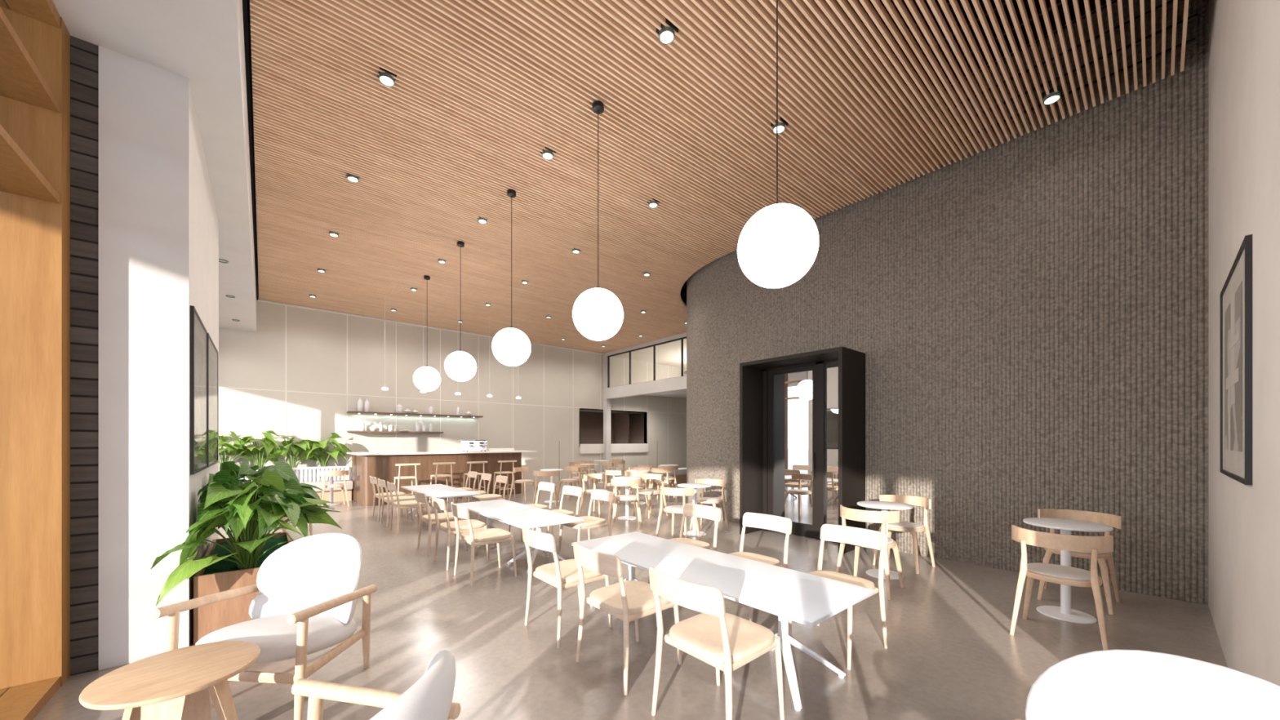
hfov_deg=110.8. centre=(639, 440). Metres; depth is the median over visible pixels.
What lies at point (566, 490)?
dining chair
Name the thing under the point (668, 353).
ceiling
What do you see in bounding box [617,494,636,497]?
cushion
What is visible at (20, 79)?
wooden shelving unit
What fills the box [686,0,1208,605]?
wall
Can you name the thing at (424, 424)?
bottle
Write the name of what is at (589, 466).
cafe chair
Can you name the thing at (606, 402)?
wall column
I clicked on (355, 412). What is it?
wall shelf
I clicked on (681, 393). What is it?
ceiling
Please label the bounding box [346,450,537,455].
countertop
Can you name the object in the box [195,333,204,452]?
print
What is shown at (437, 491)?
dining table
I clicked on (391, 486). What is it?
dining chair
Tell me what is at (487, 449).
tray
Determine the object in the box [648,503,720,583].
dining chair
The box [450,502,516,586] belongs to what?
dining chair
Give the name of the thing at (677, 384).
trim
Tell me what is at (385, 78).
ceiling spotlight
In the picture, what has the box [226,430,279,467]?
plant
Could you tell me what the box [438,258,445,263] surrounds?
ceiling spotlight
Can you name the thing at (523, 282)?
ceiling spotlight
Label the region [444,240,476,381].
globe pendant
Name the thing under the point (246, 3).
trim
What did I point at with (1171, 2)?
rails
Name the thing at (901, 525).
cushion
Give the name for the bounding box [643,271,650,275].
ceiling spotlight
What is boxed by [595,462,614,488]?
cafe chair
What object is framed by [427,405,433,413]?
lidded jar
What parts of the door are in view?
pane, frame, handle, pane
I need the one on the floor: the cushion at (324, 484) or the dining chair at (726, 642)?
the dining chair at (726, 642)
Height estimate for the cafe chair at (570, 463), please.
0.773 m
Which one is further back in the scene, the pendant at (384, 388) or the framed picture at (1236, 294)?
the pendant at (384, 388)
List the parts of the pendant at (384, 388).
cord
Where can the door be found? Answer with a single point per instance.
(802, 415)
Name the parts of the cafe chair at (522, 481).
leg, backrest, leg, seat, leg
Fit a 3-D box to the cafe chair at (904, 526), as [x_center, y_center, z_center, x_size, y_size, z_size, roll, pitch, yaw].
[2.965,1.026,4.976,0.478,0.773,0.527,0,0,-40]
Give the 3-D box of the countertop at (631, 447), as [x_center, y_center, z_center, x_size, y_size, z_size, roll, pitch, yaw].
[-0.885,0.285,16.426,3.140,0.340,0.058,0,0,-40]
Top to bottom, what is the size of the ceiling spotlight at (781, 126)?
0.069 m
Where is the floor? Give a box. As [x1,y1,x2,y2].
[33,478,1227,719]
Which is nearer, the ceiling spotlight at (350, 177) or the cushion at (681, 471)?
the ceiling spotlight at (350, 177)
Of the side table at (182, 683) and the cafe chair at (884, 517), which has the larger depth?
the cafe chair at (884, 517)
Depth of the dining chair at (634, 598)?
2.63 m
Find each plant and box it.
[150,470,342,605]
[207,461,328,541]
[218,431,255,465]
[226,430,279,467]
[266,436,324,467]
[297,432,351,466]
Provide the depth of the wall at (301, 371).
11.87 m
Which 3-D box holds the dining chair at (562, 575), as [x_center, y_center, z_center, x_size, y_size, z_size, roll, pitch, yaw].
[-0.563,1.023,3.319,0.569,0.776,0.507,0,0,-41]
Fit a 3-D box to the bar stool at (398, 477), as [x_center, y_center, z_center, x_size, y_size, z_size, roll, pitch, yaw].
[-5.037,0.947,9.491,0.486,0.927,0.455,0,0,-40]
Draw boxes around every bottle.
[357,397,362,411]
[358,420,364,431]
[364,398,369,412]
[378,419,382,431]
[415,420,420,431]
[422,420,426,431]
[429,422,432,431]
[456,405,459,415]
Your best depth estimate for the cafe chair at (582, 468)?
11.06 m
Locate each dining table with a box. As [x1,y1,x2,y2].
[400,484,480,529]
[454,499,583,573]
[571,531,874,711]
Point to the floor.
(952, 653)
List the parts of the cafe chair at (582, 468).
backrest, leg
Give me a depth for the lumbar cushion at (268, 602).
2.58 m
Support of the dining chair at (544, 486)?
on the floor
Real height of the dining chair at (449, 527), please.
0.776 m
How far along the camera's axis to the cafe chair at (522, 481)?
10.36 m
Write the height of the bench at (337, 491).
0.800 m
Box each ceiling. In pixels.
[52,0,256,332]
[249,0,1188,353]
[612,338,686,368]
[644,389,686,399]
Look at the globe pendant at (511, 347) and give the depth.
5.46 m
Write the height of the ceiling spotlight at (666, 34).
0.069 m
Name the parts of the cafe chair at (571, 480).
leg, leg, seat, leg, backrest, leg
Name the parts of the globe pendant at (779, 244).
cord, globe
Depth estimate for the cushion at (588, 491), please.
8.34 m
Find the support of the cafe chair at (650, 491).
on the floor
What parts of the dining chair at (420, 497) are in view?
leg, backrest, leg, seat, seat frame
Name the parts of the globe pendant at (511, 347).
globe, cord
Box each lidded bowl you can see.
[368,424,377,431]
[404,408,411,413]
[411,409,418,413]
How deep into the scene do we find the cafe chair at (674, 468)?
11.20 m
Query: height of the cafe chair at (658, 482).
0.773 m
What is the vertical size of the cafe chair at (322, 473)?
0.773 m
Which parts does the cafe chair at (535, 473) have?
leg, backrest, leg, leg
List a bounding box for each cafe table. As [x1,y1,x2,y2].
[316,470,344,505]
[540,468,563,502]
[581,463,598,490]
[593,460,608,483]
[613,475,641,519]
[626,469,649,504]
[659,464,677,487]
[677,483,711,536]
[857,501,914,580]
[1022,517,1113,623]
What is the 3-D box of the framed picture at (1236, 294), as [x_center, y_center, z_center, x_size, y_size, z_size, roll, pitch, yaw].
[3.289,-0.372,2.446,1.260,1.155,0.020,0,0,-40]
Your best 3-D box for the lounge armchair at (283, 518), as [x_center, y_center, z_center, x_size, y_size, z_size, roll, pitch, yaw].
[-5.021,0.997,6.052,0.736,0.835,0.775,0,0,-14]
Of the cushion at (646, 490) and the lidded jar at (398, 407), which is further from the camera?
the lidded jar at (398, 407)
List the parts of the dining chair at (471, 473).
seat, leg, backrest, leg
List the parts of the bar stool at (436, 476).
leg, seat, rail, leg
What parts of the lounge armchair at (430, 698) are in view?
leg, armrest, backrest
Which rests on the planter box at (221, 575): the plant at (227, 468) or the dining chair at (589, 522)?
the plant at (227, 468)
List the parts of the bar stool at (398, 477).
leg, seat, rail, leg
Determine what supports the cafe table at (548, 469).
on the floor
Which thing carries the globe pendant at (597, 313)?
hanging from the ceiling at (481, 88)
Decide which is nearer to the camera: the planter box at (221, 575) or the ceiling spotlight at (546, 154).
the planter box at (221, 575)
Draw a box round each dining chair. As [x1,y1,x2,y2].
[369,475,408,521]
[377,478,418,527]
[386,481,429,534]
[413,489,467,556]
[431,495,489,570]
[443,471,477,511]
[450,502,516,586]
[456,473,491,503]
[469,475,507,520]
[508,481,554,541]
[521,525,612,648]
[532,485,582,541]
[558,489,613,555]
[573,542,681,695]
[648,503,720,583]
[648,567,784,719]
[728,512,791,622]
[788,524,888,670]
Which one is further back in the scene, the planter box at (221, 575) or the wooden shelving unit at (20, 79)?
the planter box at (221, 575)
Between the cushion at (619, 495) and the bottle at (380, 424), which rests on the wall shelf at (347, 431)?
the bottle at (380, 424)
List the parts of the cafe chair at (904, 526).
leg, leg, seat, backrest, leg, leg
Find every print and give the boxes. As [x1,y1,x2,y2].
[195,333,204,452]
[208,355,216,449]
[1224,280,1242,451]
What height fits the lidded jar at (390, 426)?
0.200 m
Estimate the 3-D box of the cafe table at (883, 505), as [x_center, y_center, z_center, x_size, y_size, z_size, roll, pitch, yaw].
[2.573,1.039,4.641,0.524,0.742,0.524,0,0,-40]
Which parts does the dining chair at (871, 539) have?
leg, leg, seat, leg, backrest, seat frame, leg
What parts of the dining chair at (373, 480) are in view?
backrest, leg, leg, seat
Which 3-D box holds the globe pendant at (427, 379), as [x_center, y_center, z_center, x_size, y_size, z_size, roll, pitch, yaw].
[-4.105,-2.059,8.506,0.476,2.221,0.476,0,0,-40]
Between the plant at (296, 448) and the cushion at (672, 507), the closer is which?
the cushion at (672, 507)
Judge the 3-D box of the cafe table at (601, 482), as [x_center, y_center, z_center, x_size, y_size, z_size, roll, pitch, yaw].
[-1.291,1.039,14.806,0.524,0.742,0.524,0,0,-40]
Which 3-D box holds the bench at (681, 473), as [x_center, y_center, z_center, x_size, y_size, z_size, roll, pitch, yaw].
[1.075,1.173,14.491,2.750,0.475,0.550,0,0,-40]
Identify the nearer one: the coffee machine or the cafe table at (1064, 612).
the cafe table at (1064, 612)
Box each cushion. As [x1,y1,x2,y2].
[248,589,356,624]
[298,480,353,491]
[322,483,343,485]
[515,479,532,481]
[561,479,577,480]
[586,488,607,492]
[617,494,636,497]
[639,488,660,492]
[649,467,686,475]
[664,505,683,510]
[696,497,720,501]
[887,537,893,543]
[888,520,923,528]
[1026,563,1090,581]
[1071,551,1107,554]
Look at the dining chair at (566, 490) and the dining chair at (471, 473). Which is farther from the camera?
the dining chair at (471, 473)
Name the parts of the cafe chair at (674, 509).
leg, seat, leg, backrest, leg, leg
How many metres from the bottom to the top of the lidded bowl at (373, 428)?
0.160 m
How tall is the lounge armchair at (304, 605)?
0.835 m
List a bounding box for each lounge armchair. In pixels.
[151,533,377,719]
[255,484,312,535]
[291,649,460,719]
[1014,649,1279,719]
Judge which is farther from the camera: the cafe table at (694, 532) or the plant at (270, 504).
the cafe table at (694, 532)
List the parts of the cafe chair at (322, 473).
leg, seat, backrest, leg, leg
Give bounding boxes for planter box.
[193,531,291,645]
[238,467,345,483]
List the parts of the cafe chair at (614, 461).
backrest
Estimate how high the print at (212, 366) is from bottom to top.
0.847 m
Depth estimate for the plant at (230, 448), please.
9.44 m
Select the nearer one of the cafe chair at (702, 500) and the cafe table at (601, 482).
the cafe chair at (702, 500)
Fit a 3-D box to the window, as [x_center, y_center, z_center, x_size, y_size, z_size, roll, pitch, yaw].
[0.620,-2.480,13.893,0.050,1.160,5.430,0,0,-40]
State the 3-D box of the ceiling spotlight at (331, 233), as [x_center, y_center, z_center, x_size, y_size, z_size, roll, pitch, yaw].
[-4.680,-3.175,6.747,0.130,0.069,0.130,0,0,-40]
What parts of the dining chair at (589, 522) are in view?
leg, leg, seat frame, seat, leg, backrest, leg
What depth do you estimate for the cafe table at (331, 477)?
9.75 m
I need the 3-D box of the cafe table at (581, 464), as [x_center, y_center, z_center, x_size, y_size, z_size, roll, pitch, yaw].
[-1.436,1.039,12.527,0.524,0.742,0.524,0,0,-40]
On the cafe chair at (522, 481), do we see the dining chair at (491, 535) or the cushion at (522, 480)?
the cushion at (522, 480)
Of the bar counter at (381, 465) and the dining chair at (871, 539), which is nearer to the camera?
the dining chair at (871, 539)
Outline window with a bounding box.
[608,337,686,387]
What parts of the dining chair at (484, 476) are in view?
seat, leg, backrest, leg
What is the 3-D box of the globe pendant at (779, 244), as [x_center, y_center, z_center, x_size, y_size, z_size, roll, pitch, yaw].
[0.842,-2.059,2.710,0.476,2.221,0.476,0,0,-40]
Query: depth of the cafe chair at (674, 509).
6.06 m
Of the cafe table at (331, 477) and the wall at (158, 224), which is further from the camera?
the cafe table at (331, 477)
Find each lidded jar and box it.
[388,423,392,431]
[395,403,402,413]
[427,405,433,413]
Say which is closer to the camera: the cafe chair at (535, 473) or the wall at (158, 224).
the wall at (158, 224)
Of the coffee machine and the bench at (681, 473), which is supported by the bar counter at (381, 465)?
the coffee machine
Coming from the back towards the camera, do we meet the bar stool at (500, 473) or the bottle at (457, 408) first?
the bottle at (457, 408)
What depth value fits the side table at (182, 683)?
1.78 m
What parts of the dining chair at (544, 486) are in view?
seat, leg, backrest, leg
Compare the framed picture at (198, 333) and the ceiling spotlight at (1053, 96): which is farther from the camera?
the ceiling spotlight at (1053, 96)
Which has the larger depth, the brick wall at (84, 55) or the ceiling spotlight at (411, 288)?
the ceiling spotlight at (411, 288)
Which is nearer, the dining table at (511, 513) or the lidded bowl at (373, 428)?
the dining table at (511, 513)
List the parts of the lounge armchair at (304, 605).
leg, armrest, rail, seat, leg, backrest, armrest, rail, leg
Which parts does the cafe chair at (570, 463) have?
backrest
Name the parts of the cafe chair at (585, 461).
backrest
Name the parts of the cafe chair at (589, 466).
backrest, leg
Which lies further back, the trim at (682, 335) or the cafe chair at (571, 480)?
the trim at (682, 335)
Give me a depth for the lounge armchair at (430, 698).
1.17 m
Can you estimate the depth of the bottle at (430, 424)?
12.09 m
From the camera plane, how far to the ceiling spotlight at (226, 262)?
5.96 m
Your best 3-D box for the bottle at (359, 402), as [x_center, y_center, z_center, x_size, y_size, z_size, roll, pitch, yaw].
[-7.007,-0.901,11.045,0.110,0.360,0.109,0,0,-40]
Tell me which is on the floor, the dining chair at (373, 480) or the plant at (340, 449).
the dining chair at (373, 480)
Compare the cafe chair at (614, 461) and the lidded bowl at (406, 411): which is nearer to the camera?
the lidded bowl at (406, 411)
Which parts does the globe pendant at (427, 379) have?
globe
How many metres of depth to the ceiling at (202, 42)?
2.94 m
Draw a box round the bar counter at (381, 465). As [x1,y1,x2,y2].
[346,450,537,506]
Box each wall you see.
[70,35,98,675]
[98,44,218,670]
[218,280,686,484]
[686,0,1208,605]
[1208,0,1279,686]
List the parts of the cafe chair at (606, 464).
backrest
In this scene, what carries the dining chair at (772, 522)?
on the floor
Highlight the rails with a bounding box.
[680,0,1197,299]
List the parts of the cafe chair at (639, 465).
backrest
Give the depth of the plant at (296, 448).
10.08 m
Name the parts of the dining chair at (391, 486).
leg, backrest, leg, seat, seat frame, leg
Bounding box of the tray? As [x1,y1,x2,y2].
[485,448,514,451]
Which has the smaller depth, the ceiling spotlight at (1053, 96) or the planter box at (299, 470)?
the ceiling spotlight at (1053, 96)
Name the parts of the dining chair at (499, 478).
seat, seat frame, leg, backrest, leg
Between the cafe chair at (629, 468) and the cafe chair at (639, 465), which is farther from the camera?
the cafe chair at (639, 465)
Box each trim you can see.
[242,0,257,300]
[604,332,686,355]
[606,375,686,399]
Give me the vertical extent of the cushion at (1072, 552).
0.017 m
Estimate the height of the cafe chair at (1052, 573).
0.773 m
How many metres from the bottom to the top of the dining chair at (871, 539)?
0.776 m
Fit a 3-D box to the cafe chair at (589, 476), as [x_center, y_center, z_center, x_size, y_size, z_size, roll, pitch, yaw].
[-0.824,1.026,8.354,0.478,0.773,0.527,0,0,29]
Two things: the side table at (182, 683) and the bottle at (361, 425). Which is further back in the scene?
the bottle at (361, 425)
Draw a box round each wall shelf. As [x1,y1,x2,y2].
[346,411,483,417]
[346,431,443,433]
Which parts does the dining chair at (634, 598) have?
leg, backrest, leg, seat, seat frame, leg, leg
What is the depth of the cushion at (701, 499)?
7.06 m
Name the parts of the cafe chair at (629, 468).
backrest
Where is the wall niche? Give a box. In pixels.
[579,408,648,444]
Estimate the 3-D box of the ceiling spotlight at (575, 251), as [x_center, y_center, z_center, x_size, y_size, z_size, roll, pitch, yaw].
[-1.065,-3.175,7.348,0.130,0.069,0.130,0,0,-40]
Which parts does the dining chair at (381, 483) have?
backrest, leg, leg, seat, leg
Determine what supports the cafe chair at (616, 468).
on the floor
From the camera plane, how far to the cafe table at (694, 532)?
6.64 m
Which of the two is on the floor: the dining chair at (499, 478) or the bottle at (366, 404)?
the dining chair at (499, 478)
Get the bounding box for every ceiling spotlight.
[218,258,228,263]
[309,293,316,297]
[316,267,325,272]
[328,231,338,236]
[346,173,359,182]
[377,66,396,86]
[410,287,417,291]
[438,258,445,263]
[477,216,487,223]
[521,280,528,284]
[540,146,555,159]
[570,247,580,253]
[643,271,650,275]
[647,198,660,208]
[656,17,678,44]
[770,116,787,133]
[1041,84,1062,105]
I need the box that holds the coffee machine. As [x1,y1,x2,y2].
[457,439,487,451]
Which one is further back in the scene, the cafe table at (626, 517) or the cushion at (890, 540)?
the cafe table at (626, 517)
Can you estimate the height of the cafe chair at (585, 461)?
0.773 m
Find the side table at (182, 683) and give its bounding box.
[79,640,260,719]
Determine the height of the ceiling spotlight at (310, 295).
0.069 m
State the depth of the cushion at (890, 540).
4.12 m
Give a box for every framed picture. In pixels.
[190,305,207,474]
[207,333,217,467]
[1220,234,1252,484]
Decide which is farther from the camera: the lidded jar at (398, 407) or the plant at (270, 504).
the lidded jar at (398, 407)
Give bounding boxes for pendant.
[381,296,388,390]
[413,275,440,391]
[420,303,426,392]
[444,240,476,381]
[492,189,530,366]
[572,100,623,340]
[737,0,818,288]
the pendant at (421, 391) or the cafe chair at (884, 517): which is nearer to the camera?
the cafe chair at (884, 517)
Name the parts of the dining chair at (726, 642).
leg, backrest, leg, seat frame, seat, leg, leg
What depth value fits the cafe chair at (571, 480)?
10.63 m
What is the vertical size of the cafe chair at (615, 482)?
0.773 m
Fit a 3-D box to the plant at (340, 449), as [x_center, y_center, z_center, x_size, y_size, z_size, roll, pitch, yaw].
[-7.416,0.239,10.448,1.150,0.866,0.616,0,0,-40]
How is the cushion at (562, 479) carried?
on the cafe chair at (571, 480)
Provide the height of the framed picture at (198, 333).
1.150 m
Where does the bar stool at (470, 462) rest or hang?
on the floor
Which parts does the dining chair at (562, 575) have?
leg, backrest, leg, seat, seat frame, leg, leg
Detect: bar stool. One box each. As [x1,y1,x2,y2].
[393,462,420,508]
[429,462,455,502]
[462,461,487,502]
[493,460,516,497]
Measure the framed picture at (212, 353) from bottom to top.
1.160 m
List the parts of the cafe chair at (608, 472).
leg, backrest, leg, leg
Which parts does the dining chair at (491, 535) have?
leg, backrest, leg, seat frame, seat, leg, leg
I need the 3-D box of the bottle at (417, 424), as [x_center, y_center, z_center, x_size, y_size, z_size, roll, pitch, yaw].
[-5.996,-0.399,11.908,0.110,0.310,0.109,0,0,-40]
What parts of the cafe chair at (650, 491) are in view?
leg, leg, seat, leg, backrest, leg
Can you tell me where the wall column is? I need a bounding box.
[603,353,610,479]
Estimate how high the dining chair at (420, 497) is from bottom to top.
0.776 m
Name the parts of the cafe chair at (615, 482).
leg, leg, seat, backrest, leg, leg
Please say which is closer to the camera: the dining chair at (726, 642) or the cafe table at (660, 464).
the dining chair at (726, 642)
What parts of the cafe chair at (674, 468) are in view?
backrest, leg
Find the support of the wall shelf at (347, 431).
attached to the wall at (301, 371)
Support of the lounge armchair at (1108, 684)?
on the floor
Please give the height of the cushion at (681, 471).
0.175 m
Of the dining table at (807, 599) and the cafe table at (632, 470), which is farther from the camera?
the cafe table at (632, 470)
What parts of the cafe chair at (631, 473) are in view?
backrest, seat, leg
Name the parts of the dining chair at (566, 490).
leg, seat, backrest, leg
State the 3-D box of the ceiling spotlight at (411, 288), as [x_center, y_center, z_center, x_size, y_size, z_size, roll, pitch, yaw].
[-4.719,-3.175,9.211,0.130,0.069,0.130,0,0,-40]
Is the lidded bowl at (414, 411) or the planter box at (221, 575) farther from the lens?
the lidded bowl at (414, 411)
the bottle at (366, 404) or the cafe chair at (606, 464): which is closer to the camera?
the bottle at (366, 404)
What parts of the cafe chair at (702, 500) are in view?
leg, leg, seat, backrest, leg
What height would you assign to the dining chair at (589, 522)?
0.776 m
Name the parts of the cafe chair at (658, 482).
backrest, seat, leg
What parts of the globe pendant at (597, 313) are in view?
globe, cord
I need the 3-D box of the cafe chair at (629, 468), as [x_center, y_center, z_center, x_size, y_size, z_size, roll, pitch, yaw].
[-0.007,1.026,10.586,0.527,0.773,0.478,0,0,5]
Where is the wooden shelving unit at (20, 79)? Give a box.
[0,0,70,719]
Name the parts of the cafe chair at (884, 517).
leg, leg, backrest, seat, leg, leg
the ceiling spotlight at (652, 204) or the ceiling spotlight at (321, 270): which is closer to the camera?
the ceiling spotlight at (652, 204)
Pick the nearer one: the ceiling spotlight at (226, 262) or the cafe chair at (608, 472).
the ceiling spotlight at (226, 262)
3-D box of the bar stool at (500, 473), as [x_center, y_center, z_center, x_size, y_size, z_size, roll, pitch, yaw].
[-3.360,0.947,10.923,0.486,0.927,0.455,0,0,-40]
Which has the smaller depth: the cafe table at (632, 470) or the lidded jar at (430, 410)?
the cafe table at (632, 470)
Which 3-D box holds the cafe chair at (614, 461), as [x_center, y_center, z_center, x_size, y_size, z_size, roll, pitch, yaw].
[-0.736,1.026,14.293,0.527,0.773,0.478,0,0,-35]
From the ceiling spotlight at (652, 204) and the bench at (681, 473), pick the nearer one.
the ceiling spotlight at (652, 204)
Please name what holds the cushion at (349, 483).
on the bench at (337, 491)
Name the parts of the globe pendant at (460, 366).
globe, cord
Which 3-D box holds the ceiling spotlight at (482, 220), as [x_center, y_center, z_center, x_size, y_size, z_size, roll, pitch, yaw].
[-2.259,-3.175,6.328,0.130,0.069,0.130,0,0,-40]
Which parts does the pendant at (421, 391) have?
cord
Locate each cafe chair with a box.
[319,470,349,508]
[508,466,537,502]
[533,470,558,507]
[556,466,582,501]
[565,466,590,497]
[568,462,587,488]
[574,464,594,488]
[577,460,598,484]
[578,473,613,517]
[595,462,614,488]
[601,469,631,506]
[607,458,624,480]
[607,460,625,484]
[611,478,642,526]
[624,471,649,506]
[628,466,650,494]
[632,473,668,518]
[635,464,657,493]
[651,467,675,502]
[655,485,700,540]
[657,465,678,496]
[689,479,728,528]
[835,504,904,599]
[872,494,935,573]
[1009,524,1113,650]
[1037,508,1120,614]
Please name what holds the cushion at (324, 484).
on the cafe chair at (322, 473)
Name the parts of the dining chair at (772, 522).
leg, leg, seat, backrest, leg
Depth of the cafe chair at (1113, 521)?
3.86 m
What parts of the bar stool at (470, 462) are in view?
leg, leg, rail, leg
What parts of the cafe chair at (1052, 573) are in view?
leg, leg, backrest, seat, leg, leg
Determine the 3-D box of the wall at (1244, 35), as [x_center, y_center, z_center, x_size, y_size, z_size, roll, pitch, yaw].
[3.693,-1.390,2.636,3.560,5.600,0.215,0,0,-40]
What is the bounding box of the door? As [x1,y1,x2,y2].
[739,346,865,553]
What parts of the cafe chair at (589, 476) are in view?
leg, backrest, leg, leg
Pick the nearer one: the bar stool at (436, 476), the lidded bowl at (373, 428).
the bar stool at (436, 476)
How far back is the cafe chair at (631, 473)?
9.19 m
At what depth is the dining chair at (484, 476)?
8.37 m
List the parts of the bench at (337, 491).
backrest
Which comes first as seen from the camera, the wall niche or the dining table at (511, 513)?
the dining table at (511, 513)
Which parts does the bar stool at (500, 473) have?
leg, seat, rail, leg, leg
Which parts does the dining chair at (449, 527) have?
leg, backrest, leg, seat, seat frame, leg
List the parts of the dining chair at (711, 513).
leg, seat, backrest, leg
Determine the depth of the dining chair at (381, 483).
7.38 m
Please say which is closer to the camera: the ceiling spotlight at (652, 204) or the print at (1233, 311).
the print at (1233, 311)
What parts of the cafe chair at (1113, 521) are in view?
leg, leg, seat, backrest, leg, leg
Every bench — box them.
[218,466,353,502]
[642,467,686,485]
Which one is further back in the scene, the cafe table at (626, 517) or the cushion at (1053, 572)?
the cafe table at (626, 517)
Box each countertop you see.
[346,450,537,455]
[579,443,648,453]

